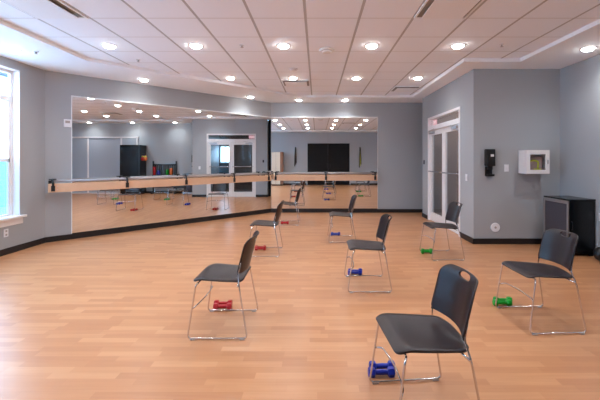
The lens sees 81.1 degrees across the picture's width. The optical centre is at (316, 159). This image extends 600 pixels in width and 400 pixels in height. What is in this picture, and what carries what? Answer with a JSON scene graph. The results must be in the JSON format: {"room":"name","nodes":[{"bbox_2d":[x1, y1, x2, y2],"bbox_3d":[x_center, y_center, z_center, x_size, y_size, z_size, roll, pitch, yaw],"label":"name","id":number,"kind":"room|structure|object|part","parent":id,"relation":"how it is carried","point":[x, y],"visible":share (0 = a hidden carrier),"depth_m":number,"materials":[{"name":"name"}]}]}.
{"room":"exercise studio","nodes":[
{"label":"exercise studio","id":0,"kind":"room"},
{"bbox_2d":[0,56,44,249],"bbox_3d":[-4.805,-0.051,2.614,0.150,2.997,7.067,0,0,0],"label":"wall","id":1,"kind":"structure","parent":0,"point":[32,79],"depth_m":5.78,"materials":[{"name":"paint"}]},
{"bbox_2d":[4,229,7,236],"bbox_3d":[-4.725,1.117,5.320,0.010,0.120,0.076,0,0,0],"label":"power outlet","id":2,"kind":"object","parent":1,"relation":"attached to","point":[5,230],"visible":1,"depth_m":5.31,"materials":[{"name":"white plastic"}]},
{"bbox_2d":[0,65,26,227],"bbox_3d":[-4.768,-0.198,4.645,0.215,2.430,1.970,0,0,0],"label":"window","id":3,"kind":"structure","parent":1,"relation":"in","point":[13,217],"depth_m":5.55,"materials":[{"name":"white paint"}]},
{"bbox_3d":[-4.851,-0.028,5.103,0.025,1.770,0.835,0,0,0],"label":"sash","id":4,"kind":"part","parent":3,"relation":"part of","materials":[{"name":"white paint"}]},
{"bbox_3d":[-4.853,-0.248,4.645,0.045,2.330,1.850,0,0,0],"label":"frame","id":5,"kind":"part","parent":3,"relation":"part of","materials":[{"name":"white paint"}]},
{"bbox_3d":[-4.767,0.950,4.645,0.214,0.135,1.970,0,0,0],"label":"sill","id":6,"kind":"part","parent":3,"relation":"part of","materials":[{"name":"white paint"}]},
{"bbox_2d":[0,237,44,256],"bbox_3d":[-4.724,1.399,2.656,0.012,0.095,6.852,0,0,0],"label":"baseboard","id":7,"kind":"structure","parent":1,"relation":"attached to","point":[23,246],"depth_m":5.59,"materials":[{"name":"black plastic"}]},
{"bbox_2d":[45,70,270,236],"bbox_3d":[-3.046,-0.051,7.874,5.037,2.997,0.148,0,0,-45],"label":"wall","id":8,"kind":"structure","parent":0,"point":[59,87],"depth_m":6.33,"materials":[{"name":"paint"}]},
{"bbox_2d":[64,119,70,126],"bbox_3d":[-4.492,-0.653,6.302,0.110,0.140,0.032,0,0,-45],"label":"thermostat","id":9,"kind":"object","parent":8,"relation":"attached to","point":[67,122],"visible":1,"depth_m":6.29,"materials":[{"name":"white plastic"}]},
{"bbox_2d":[45,209,270,242],"bbox_3d":[-2.988,1.399,7.818,4.900,0.095,0.014,0,0,-45],"label":"baseboard","id":10,"kind":"structure","parent":8,"relation":"attached to","point":[173,223],"depth_m":7.24,"materials":[{"name":"black plastic"}]},
{"bbox_2d":[48,172,270,192],"bbox_3d":[-2.952,0.444,7.653,4.711,0.237,0.282,0,0,-45],"label":"ballet barre","id":11,"kind":"object","parent":8,"relation":"attached to","point":[124,183],"visible":1,"depth_m":7.03,"materials":[{"name":"brown wood"}]},
{"bbox_3d":[-2.877,0.372,7.620,4.651,0.045,0.046,0,0,-45],"label":"rail","id":12,"kind":"part","parent":11,"relation":"part of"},
{"bbox_2d":[71,95,270,233],"bbox_3d":[-2.856,0.095,7.948,4.526,2.515,0.016,0,0,-45],"label":"wall mirror","id":13,"kind":"object","parent":8,"relation":"attached to","point":[110,138],"visible":1,"depth_m":7.48,"materials":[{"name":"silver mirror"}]},
{"bbox_3d":[-4.048,0.097,6.762,1.138,2.480,0.006,0,0,-45],"label":"mirror panel","id":14,"kind":"part","parent":13,"relation":"part of","materials":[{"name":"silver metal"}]},
{"bbox_3d":[-3.244,0.097,7.564,1.128,2.480,0.006,0,0,-45],"label":"mirror panel","id":15,"kind":"part","parent":13,"relation":"part of","materials":[{"name":"silver metal"}]},
{"bbox_3d":[-2.445,0.097,8.363,1.128,2.480,0.006,0,0,-45],"label":"mirror panel","id":16,"kind":"part","parent":13,"relation":"part of","materials":[{"name":"silver metal"}]},
{"bbox_3d":[-1.651,0.097,9.155,1.112,2.480,0.006,0,0,-45],"label":"mirror panel","id":17,"kind":"part","parent":13,"relation":"part of","materials":[{"name":"silver metal"}]},
{"bbox_2d":[0,213,599,399],"bbox_3d":[-0.285,1.497,4.393,9.190,0.100,10.626,0,0,0],"label":"floor","id":18,"kind":"structure","parent":0,"point":[102,317],"depth_m":3.19,"materials":[{"name":"brown wood"}]},
{"bbox_2d":[213,303,231,309],"bbox_3d":[-0.912,1.419,3.385,0.176,0.056,0.065,0,0,0],"label":"dumbbell","id":19,"kind":"object","parent":18,"relation":"on","point":[216,306],"visible":1,"depth_m":3.37,"materials":[{"name":"red plastic"}]},
{"bbox_3d":[-0.912,1.419,3.385,0.120,0.036,0.036,0,0,0],"label":"handle","id":20,"kind":"part","parent":19,"relation":"part of","materials":[{"name":"red plastic"}]},
{"bbox_2d":[187,230,258,339],"bbox_3d":[-0.776,1.048,3.070,0.531,0.797,0.542,0,0,0],"label":"chair","id":21,"kind":"object","parent":18,"relation":"on","point":[218,272],"visible":1,"depth_m":2.95,"materials":[{"name":"grey plastic"}]},
{"bbox_3d":[-0.800,1.143,2.840,0.483,0.595,0.077,0,0,0],"label":"sled frame","id":22,"kind":"part","parent":21,"relation":"part of","materials":[{"name":"silver metal"}]},
{"bbox_3d":[-0.810,0.988,3.070,0.419,0.036,0.444,0,0,0],"label":"seat","id":23,"kind":"part","parent":21,"relation":"part of","materials":[{"name":"grey plastic"}]},
{"bbox_3d":[-0.800,1.143,3.300,0.483,0.595,0.077,0,0,0],"label":"sled frame","id":24,"kind":"part","parent":21,"relation":"part of","materials":[{"name":"silver metal"}]},
{"bbox_3d":[-0.583,0.797,3.070,0.146,0.294,0.415,0,0,0],"label":"backrest","id":25,"kind":"part","parent":21,"relation":"part of","materials":[{"name":"grey plastic"}]},
{"bbox_2d":[214,300,232,303],"bbox_3d":[-0.927,1.419,3.455,0.176,0.056,0.065,0,0,-1],"label":"dumbbell","id":26,"kind":"object","parent":18,"relation":"on","point":[215,301],"visible":0.56,"depth_m":3.44,"materials":[{"name":"red plastic"}]},
{"bbox_2d":[255,246,265,249],"bbox_3d":[-0.905,1.419,5.590,0.176,0.056,0.065,0,0,-2],"label":"dumbbell","id":27,"kind":"object","parent":18,"relation":"on","point":[256,247],"visible":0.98,"depth_m":5.57,"materials":[{"name":"red plastic"}]},
{"bbox_2d":[249,200,284,256],"bbox_3d":[-0.771,1.048,5.450,0.531,0.797,0.542,0,0,0],"label":"chair","id":28,"kind":"object","parent":18,"relation":"on","point":[276,221],"visible":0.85,"depth_m":5.32,"materials":[{"name":"black plastic"}]},
{"bbox_3d":[-0.795,1.143,5.220,0.483,0.595,0.077,0,0,0],"label":"sled frame","id":29,"kind":"part","parent":28,"relation":"part of","materials":[{"name":"silver metal"}]},
{"bbox_3d":[-0.805,0.988,5.450,0.419,0.036,0.444,0,0,0],"label":"seat","id":30,"kind":"part","parent":28,"relation":"part of","materials":[{"name":"grey plastic"}]},
{"bbox_3d":[-0.795,1.143,5.680,0.483,0.595,0.077,0,0,0],"label":"sled frame","id":31,"kind":"part","parent":28,"relation":"part of","materials":[{"name":"silver metal"}]},
{"bbox_3d":[-0.578,0.797,5.450,0.146,0.294,0.415,0,0,0],"label":"backrest","id":32,"kind":"part","parent":28,"relation":"part of","materials":[{"name":"grey plastic"}]},
{"bbox_2d":[278,188,301,225],"bbox_3d":[-0.606,1.048,7.920,0.531,0.797,0.542,0,0,0],"label":"chair","id":33,"kind":"object","parent":18,"relation":"on","point":[299,190],"visible":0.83,"depth_m":7.79,"materials":[{"name":"black plastic"}]},
{"bbox_3d":[-0.640,0.988,7.920,0.419,0.036,0.444,0,0,0],"label":"seat","id":34,"kind":"part","parent":33,"relation":"part of","materials":[{"name":"grey plastic"}]},
{"bbox_3d":[-0.413,0.797,7.920,0.146,0.294,0.415,0,0,0],"label":"backrest","id":35,"kind":"part","parent":33,"relation":"part of","materials":[{"name":"grey plastic"}]},
{"bbox_2d":[328,195,356,242],"bbox_3d":[0.464,1.048,6.330,0.531,0.797,0.542,0,0,0],"label":"chair","id":36,"kind":"object","parent":18,"relation":"on","point":[353,198],"visible":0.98,"depth_m":6.30,"materials":[{"name":"black plastic"}]},
{"bbox_3d":[0.440,1.143,6.560,0.483,0.595,0.077,0,0,0],"label":"sled frame","id":37,"kind":"part","parent":36,"relation":"part of","materials":[{"name":"silver metal"}]},
{"bbox_3d":[0.430,0.988,6.330,0.419,0.036,0.444,0,0,0],"label":"seat","id":38,"kind":"part","parent":36,"relation":"part of","materials":[{"name":"grey plastic"}]},
{"bbox_3d":[0.440,1.143,6.100,0.483,0.595,0.077,0,0,0],"label":"sled frame","id":39,"kind":"part","parent":36,"relation":"part of","materials":[{"name":"silver metal"}]},
{"bbox_3d":[0.657,0.797,6.330,0.146,0.294,0.415,0,0,0],"label":"backrest","id":40,"kind":"part","parent":36,"relation":"part of","materials":[{"name":"grey plastic"}]},
{"bbox_2d":[348,270,361,274],"bbox_3d":[0.475,1.419,4.390,0.176,0.056,0.065,0,0,0],"label":"dumbbell","id":41,"kind":"object","parent":18,"relation":"on","point":[359,272],"visible":0.84,"depth_m":4.37,"materials":[{"name":"blue plastic"}]},
{"bbox_2d":[344,214,391,292],"bbox_3d":[0.599,1.048,4.060,0.531,0.797,0.542,0,0,0],"label":"chair","id":42,"kind":"object","parent":18,"relation":"on","point":[384,222],"visible":1,"depth_m":4.08,"materials":[{"name":"black plastic"}]},
{"bbox_3d":[0.575,1.143,4.290,0.483,0.595,0.077,0,0,0],"label":"sled frame","id":43,"kind":"part","parent":42,"relation":"part of","materials":[{"name":"silver metal"}]},
{"bbox_3d":[0.565,0.988,4.060,0.419,0.036,0.444,0,0,0],"label":"seat","id":44,"kind":"part","parent":42,"relation":"part of","materials":[{"name":"grey plastic"}]},
{"bbox_3d":[0.575,1.143,3.830,0.483,0.595,0.077,0,0,0],"label":"sled frame","id":45,"kind":"part","parent":42,"relation":"part of","materials":[{"name":"silver metal"}]},
{"bbox_3d":[0.792,0.797,4.060,0.146,0.294,0.415,0,0,0],"label":"backrest","id":46,"kind":"part","parent":42,"relation":"part of","materials":[{"name":"grey plastic"}]},
{"bbox_2d":[368,366,394,377],"bbox_3d":[0.430,1.419,2.336,0.176,0.056,0.065,0,0,-2],"label":"dumbbell","id":47,"kind":"object","parent":18,"relation":"on","point":[390,371],"visible":0.96,"depth_m":2.32,"materials":[{"name":"blue plastic"}]},
{"bbox_3d":[0.430,1.419,2.336,0.120,0.036,0.036,0,0,-2],"label":"handle","id":48,"kind":"part","parent":47,"relation":"part of","materials":[{"name":"blue plastic"}]},
{"bbox_2d":[369,360,394,368],"bbox_3d":[0.447,1.419,2.406,0.176,0.056,0.065,0,0,-3],"label":"dumbbell","id":49,"kind":"object","parent":18,"relation":"on","point":[389,363],"visible":0.7,"depth_m":2.39,"materials":[{"name":"blue plastic"}]},
{"bbox_3d":[0.447,1.419,2.406,0.120,0.036,0.036,0,0,-3],"label":"handle","id":50,"kind":"part","parent":49,"relation":"part of","materials":[{"name":"blue plastic"}]},
{"bbox_2d":[369,264,479,399],"bbox_3d":[0.624,1.048,2.017,0.532,0.797,0.542,0,0,-5],"label":"chair","id":51,"kind":"object","parent":18,"relation":"on","point":[453,295],"visible":1,"depth_m":2.02,"materials":[{"name":"black plastic"}]},
{"bbox_3d":[0.580,1.143,2.244,0.483,0.595,0.077,0,0,-5],"label":"sled frame","id":52,"kind":"part","parent":51,"relation":"part of","materials":[{"name":"silver metal"}]},
{"bbox_3d":[0.590,0.988,2.014,0.419,0.036,0.444,0,0,-5],"label":"seat","id":53,"kind":"part","parent":51,"relation":"part of","materials":[{"name":"grey plastic"}]},
{"bbox_3d":[0.620,1.143,1.786,0.483,0.595,0.077,0,0,-5],"label":"sled frame","id":54,"kind":"part","parent":51,"relation":"part of","materials":[{"name":"silver metal"}]},
{"bbox_3d":[0.816,0.797,2.034,0.146,0.294,0.415,0,0,-5],"label":"backrest","id":55,"kind":"part","parent":51,"relation":"part of","materials":[{"name":"grey plastic"}]},
{"bbox_2d":[421,249,431,253],"bbox_3d":[1.690,1.419,5.390,0.176,0.056,0.065,0,0,-2],"label":"dumbbell","id":56,"kind":"object","parent":18,"relation":"on","point":[430,250],"visible":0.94,"depth_m":5.37,"materials":[{"name":"green plastic"}]},
{"bbox_2d":[420,202,464,260],"bbox_3d":[1.889,1.048,5.261,0.532,0.797,0.542,0,0,-2],"label":"chair","id":57,"kind":"object","parent":18,"relation":"on","point":[453,211],"visible":1,"depth_m":5.29,"materials":[{"name":"black plastic"}]},
{"bbox_3d":[1.857,1.143,5.490,0.483,0.595,0.077,0,0,-2],"label":"sled frame","id":58,"kind":"part","parent":57,"relation":"part of","materials":[{"name":"silver metal"}]},
{"bbox_3d":[1.855,0.988,5.260,0.419,0.036,0.444,0,0,-2],"label":"seat","id":59,"kind":"part","parent":57,"relation":"part of","materials":[{"name":"grey plastic"}]},
{"bbox_3d":[1.873,1.143,5.030,0.483,0.595,0.077,0,0,-2],"label":"sled frame","id":60,"kind":"part","parent":57,"relation":"part of","materials":[{"name":"silver metal"}]},
{"bbox_3d":[2.082,0.797,5.268,0.146,0.294,0.415,0,0,-2],"label":"backrest","id":61,"kind":"part","parent":57,"relation":"part of","materials":[{"name":"grey plastic"}]},
{"bbox_2d":[492,299,511,305],"bbox_3d":[1.835,1.419,3.468,0.176,0.056,0.065,0,0,2],"label":"dumbbell","id":62,"kind":"object","parent":18,"relation":"on","point":[508,302],"visible":0.88,"depth_m":3.45,"materials":[{"name":"green plastic"}]},
{"bbox_3d":[1.835,1.419,3.468,0.120,0.036,0.036,0,0,2],"label":"handle","id":63,"kind":"part","parent":62,"relation":"part of","materials":[{"name":"green plastic"}]},
{"bbox_2d":[493,296,512,300],"bbox_3d":[1.876,1.419,3.538,0.176,0.056,0.065,0,0,1],"label":"dumbbell","id":64,"kind":"object","parent":18,"relation":"on","point":[494,297],"visible":0.44,"depth_m":3.52,"materials":[{"name":"green plastic"}]},
{"bbox_2d":[495,228,586,334],"bbox_3d":[2.009,1.048,3.156,0.532,0.797,0.542,0,0,-2],"label":"chair","id":65,"kind":"object","parent":18,"relation":"on","point":[555,247],"visible":1,"depth_m":3.15,"materials":[{"name":"black plastic"}]},
{"bbox_3d":[1.977,1.143,3.385,0.483,0.595,0.077,0,0,-2],"label":"sled frame","id":66,"kind":"part","parent":65,"relation":"part of","materials":[{"name":"silver metal"}]},
{"bbox_3d":[1.975,0.988,3.155,0.419,0.036,0.444,0,0,-2],"label":"seat","id":67,"kind":"part","parent":65,"relation":"part of","materials":[{"name":"grey plastic"}]},
{"bbox_3d":[1.993,1.143,2.925,0.483,0.595,0.077,0,0,-2],"label":"sled frame","id":68,"kind":"part","parent":65,"relation":"part of","materials":[{"name":"silver metal"}]},
{"bbox_3d":[2.202,0.797,3.163,0.146,0.294,0.415,0,0,-2],"label":"backrest","id":69,"kind":"part","parent":65,"relation":"part of","materials":[{"name":"grey plastic"}]},
{"bbox_2d":[544,196,595,255],"bbox_3d":[3.945,1.021,5.483,0.410,0.852,0.595,0,0,0],"label":"base cabinet","id":70,"kind":"object","parent":18,"relation":"on","point":[576,215],"visible":0.7,"depth_m":5.21,"materials":[{"name":"black laminate"}]},
{"bbox_3d":[3.750,1.017,5.495,0.010,0.700,0.500,0,0,0],"label":"panel","id":71,"kind":"part","parent":70,"relation":"part of","materials":[{"name":"black wood"}]},
{"bbox_3d":[3.747,1.032,5.495,0.014,0.830,0.570,0,0,0],"label":"frame","id":72,"kind":"part","parent":70,"relation":"part of","materials":[{"name":"metal"}]},
{"bbox_3d":[3.950,1.010,5.221,0.380,0.775,0.018,0,0,0],"label":"door","id":73,"kind":"part","parent":70,"relation":"part of","materials":[{"name":"black laminate"}]},
{"bbox_2d":[593,247,599,260],"bbox_3d":[4.055,1.347,4.980,0.200,0.200,0.200,0,0,0],"label":"medicine ball","id":74,"kind":"object","parent":18,"relation":"on","point":[596,252],"visible":1,"depth_m":4.96,"materials":[{"name":"black plastic"}]},
{"bbox_2d":[0,0,599,102],"bbox_3d":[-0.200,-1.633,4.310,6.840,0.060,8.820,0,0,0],"label":"ceiling","id":75,"kind":"structure","parent":0,"point":[158,33],"depth_m":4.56,"materials":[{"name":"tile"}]},
{"bbox_2d":[1,0,87,18],"bbox_3d":[-2.875,-1.585,3.665,0.580,0.035,0.580,0,0,0],"label":"ceiling vent","id":76,"kind":"object","parent":75,"relation":"in","point":[39,9],"visible":1,"depth_m":3.66,"materials":[{"name":"metal"}]},
{"bbox_2d":[101,43,116,48],"bbox_3d":[-2.920,-1.583,4.920,0.196,0.040,0.196,0,0,0],"label":"recessed light","id":77,"kind":"object","parent":75,"relation":"in","point":[106,45],"visible":1,"depth_m":4.87,"materials":[{"name":"white paint"}]},
{"bbox_2d":[189,43,202,48],"bbox_3d":[-1.700,-1.583,4.920,0.196,0.040,0.196,0,0,0],"label":"recessed light","id":78,"kind":"object","parent":75,"relation":"in","point":[193,45],"visible":1,"depth_m":4.87,"materials":[{"name":"white paint"}]},
{"bbox_2d":[277,43,290,48],"bbox_3d":[-0.470,-1.583,4.920,0.196,0.040,0.196,0,0,0],"label":"recessed light","id":79,"kind":"object","parent":75,"relation":"in","point":[280,45],"visible":1,"depth_m":4.87,"materials":[{"name":"white glass"}]},
{"bbox_2d":[281,80,309,86],"bbox_3d":[-0.435,-1.585,7.325,0.580,0.035,0.580,0,0,0],"label":"ceiling vent","id":80,"kind":"object","parent":75,"relation":"in","point":[288,83],"visible":1,"depth_m":7.22,"materials":[{"name":"metal"}]},
{"bbox_3d":[-0.435,-1.583,7.325,0.450,0.031,0.450,0,0,0],"label":"plate","id":81,"kind":"part","parent":80,"relation":"part of","materials":[{"name":"paint"}]},
{"bbox_2d":[319,47,334,53],"bbox_3d":[0.146,-1.578,5.100,0.220,0.050,0.220,0,0,0],"label":"smoke detector","id":82,"kind":"object","parent":75,"relation":"attached to","point":[325,50],"visible":1,"depth_m":5.04,"materials":[{"name":"white plastic"}]},
{"bbox_2d":[365,43,378,48],"bbox_3d":[0.770,-1.583,4.920,0.196,0.040,0.196,0,0,0],"label":"recessed light","id":83,"kind":"object","parent":75,"relation":"in","point":[370,45],"visible":1,"depth_m":4.87,"materials":[{"name":"white paint"}]},
{"bbox_2d":[390,86,421,91],"bbox_3d":[1.995,-1.585,7.935,0.580,0.035,0.580,0,0,0],"label":"ceiling vent","id":84,"kind":"object","parent":75,"relation":"in","point":[396,88],"visible":1,"depth_m":7.84,"materials":[{"name":"metal"}]},
{"bbox_3d":[1.995,-1.583,7.935,0.450,0.031,0.450,0,0,0],"label":"plate","id":85,"kind":"part","parent":84,"relation":"part of","materials":[{"name":"paint"}]},
{"bbox_2d":[414,0,483,18],"bbox_3d":[1.385,-1.585,3.665,0.580,0.035,0.580,0,0,0],"label":"ceiling vent","id":86,"kind":"object","parent":75,"relation":"in","point":[431,9],"visible":1,"depth_m":3.66,"materials":[{"name":"metal"}]},
{"bbox_2d":[450,43,464,48],"bbox_3d":[1.980,-1.583,4.920,0.196,0.040,0.196,0,0,0],"label":"recessed light","id":87,"kind":"object","parent":75,"relation":"in","point":[458,45],"visible":1,"depth_m":4.88,"materials":[{"name":"white glass"}]},
{"bbox_2d":[579,46,596,51],"bbox_3d":[3.780,-1.530,4.880,0.196,0.040,0.196,0,0,0],"label":"recessed light","id":88,"kind":"object","parent":75,"relation":"in","point":[589,48],"visible":1,"depth_m":4.84,"materials":[{"name":"white paint"}]},
{"bbox_2d":[271,103,422,208],"bbox_3d":[0.892,-0.051,9.631,4.416,2.997,0.150,0,0,0],"label":"wall","id":89,"kind":"structure","parent":0,"point":[400,125],"depth_m":9.56,"materials":[{"name":"paint"}]},
{"bbox_2d":[271,117,377,208],"bbox_3d":[0.200,0.095,9.549,2.924,2.515,0.014,0,0,0],"label":"wall mirror","id":90,"kind":"object","parent":89,"relation":"attached to","point":[298,144],"visible":0.99,"depth_m":9.55,"materials":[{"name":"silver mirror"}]},
{"bbox_3d":[-0.475,0.097,9.552,1.547,2.480,0.006,0,0,0],"label":"mirror panel","id":91,"kind":"part","parent":90,"relation":"part of","materials":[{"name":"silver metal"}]},
{"bbox_3d":[0.976,0.097,9.552,1.351,2.480,0.006,0,0,0],"label":"mirror panel","id":92,"kind":"part","parent":90,"relation":"part of","materials":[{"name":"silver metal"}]},
{"bbox_2d":[273,172,376,180],"bbox_3d":[0.224,0.444,9.408,2.760,0.237,0.281,0,0,0],"label":"ballet barre","id":93,"kind":"object","parent":89,"relation":"attached to","point":[276,177],"visible":1,"depth_m":9.29,"materials":[{"name":"brown wood"}]},
{"bbox_3d":[0.254,0.372,9.331,2.700,0.045,0.046,0,0,0],"label":"rail","id":94,"kind":"part","parent":93,"relation":"part of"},
{"bbox_2d":[271,209,422,212],"bbox_3d":[0.837,1.399,9.550,4.186,0.095,0.012,0,0,0],"label":"baseboard","id":95,"kind":"structure","parent":89,"relation":"attached to","point":[272,210],"depth_m":9.54,"materials":[{"name":"black plastic"}]},
{"bbox_2d":[434,112,458,215],"bbox_3d":[4.465,-0.003,8.835,3.270,2.900,0.099,0,0,0],"label":"glass pane","id":96,"kind":"structure","parent":0,"point":[452,137],"depth_m":8.79,"materials":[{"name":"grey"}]},
{"bbox_2d":[423,69,481,237],"bbox_3d":[2.755,-0.051,7.439,0.150,2.997,2.892,0,0,0],"label":"wall","id":97,"kind":"structure","parent":0,"point":[465,91],"depth_m":6.23,"materials":[{"name":"paint"}]},
{"bbox_2d":[428,106,459,236],"bbox_3d":[2.711,0.227,7.492,0.178,2.440,1.893,0,0,0],"label":"door","id":98,"kind":"structure","parent":97,"relation":"in","point":[443,128],"depth_m":7.56,"materials":[{"name":"white paint"}]},
{"bbox_2d":[422,213,473,243],"bbox_3d":[2.799,1.399,7.439,0.262,0.095,2.916,0,0,0],"label":"baseboard","id":99,"kind":"structure","parent":97,"relation":"attached to","point":[464,236],"depth_m":6.33,"materials":[{"name":"black plastic"}]},
{"bbox_2d":[482,69,559,237],"bbox_3d":[4.391,-0.051,6.043,3.419,2.997,0.100,0,0,0],"label":"wall","id":100,"kind":"structure","parent":0,"point":[521,107],"depth_m":5.99,"materials":[{"name":"paint"}]},
{"bbox_2d":[484,149,494,175],"bbox_3d":[2.935,0.052,5.942,0.150,0.460,0.102,0,0,0],"label":"dispenser","id":101,"kind":"object","parent":100,"relation":"attached to","point":[489,154],"visible":1,"depth_m":5.89,"materials":[{"name":"black plastic"}]},
{"bbox_2d":[485,167,494,175],"bbox_3d":[2.935,0.202,5.943,0.120,0.160,0.100,0,0,0],"label":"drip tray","id":102,"kind":"object","parent":101,"relation":"on","point":[488,170],"depth_m":5.96,"materials":[{"name":"black plastic"}]},
{"bbox_2d":[491,223,499,231],"bbox_3d":[3.050,1.162,5.984,0.156,0.156,0.018,0,0,0],"label":"round wall plate","id":103,"kind":"object","parent":100,"relation":"attached to","point":[495,227],"visible":1,"depth_m":5.98,"materials":[{"name":"white plastic"}]},
{"bbox_2d":[504,165,508,171],"bbox_3d":[3.242,0.147,5.985,0.076,0.120,0.016,0,0,0],"label":"light switch","id":104,"kind":"object","parent":100,"relation":"attached to","point":[506,167],"visible":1,"depth_m":5.99,"materials":[{"name":"white plastic"}]},
{"bbox_2d":[473,238,541,243],"bbox_3d":[3.414,1.399,5.987,1.492,0.095,0.012,0,0,0],"label":"baseboard","id":105,"kind":"structure","parent":100,"relation":"attached to","point":[475,240],"depth_m":5.98,"materials":[{"name":"black plastic"}]},
{"bbox_2d":[518,150,549,173],"bbox_3d":[3.640,0.040,5.870,0.380,0.390,0.245,0,0,0],"label":"upper cabinet","id":106,"kind":"object","parent":100,"relation":"attached to","point":[523,155],"visible":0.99,"depth_m":5.76,"materials":[{"name":"white metal"}]},
{"bbox_2d":[530,156,541,169],"bbox_3d":[3.640,0.085,5.885,0.240,0.280,0.156,0,0,0],"label":"defibrillator","id":107,"kind":"object","parent":106,"relation":"in","point":[535,161],"visible":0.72,"depth_m":5.83,"materials":[{"name":"grey"}]},
{"bbox_2d":[560,54,599,247],"bbox_3d":[4.235,-0.051,2.537,0.150,2.997,6.913,0,0,0],"label":"wall","id":108,"kind":"structure","parent":0,"point":[579,81],"depth_m":5.53,"materials":[{"name":"paint"}]},
{"label":"outside","id":109,"kind":"structure","parent":0,"visible":0},
{"bbox_2d":[0,206,6,214],"bbox_3d":[-22.590,1.997,5.000,34.820,0.100,70.000,0,0,0],"label":"ground","id":110,"kind":"structure","parent":109,"point":[3,210],"depth_m":13.36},
{"bbox_2d":[0,72,7,206],"bbox_3d":[-14.475,-0.853,7.500,3.650,5.600,21.800,0,0,0],"label":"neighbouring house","id":111,"kind":"structure","parent":110,"relation":"on","point":[3,76],"depth_m":14.49,"materials":[{"name":"white"}]}
]}

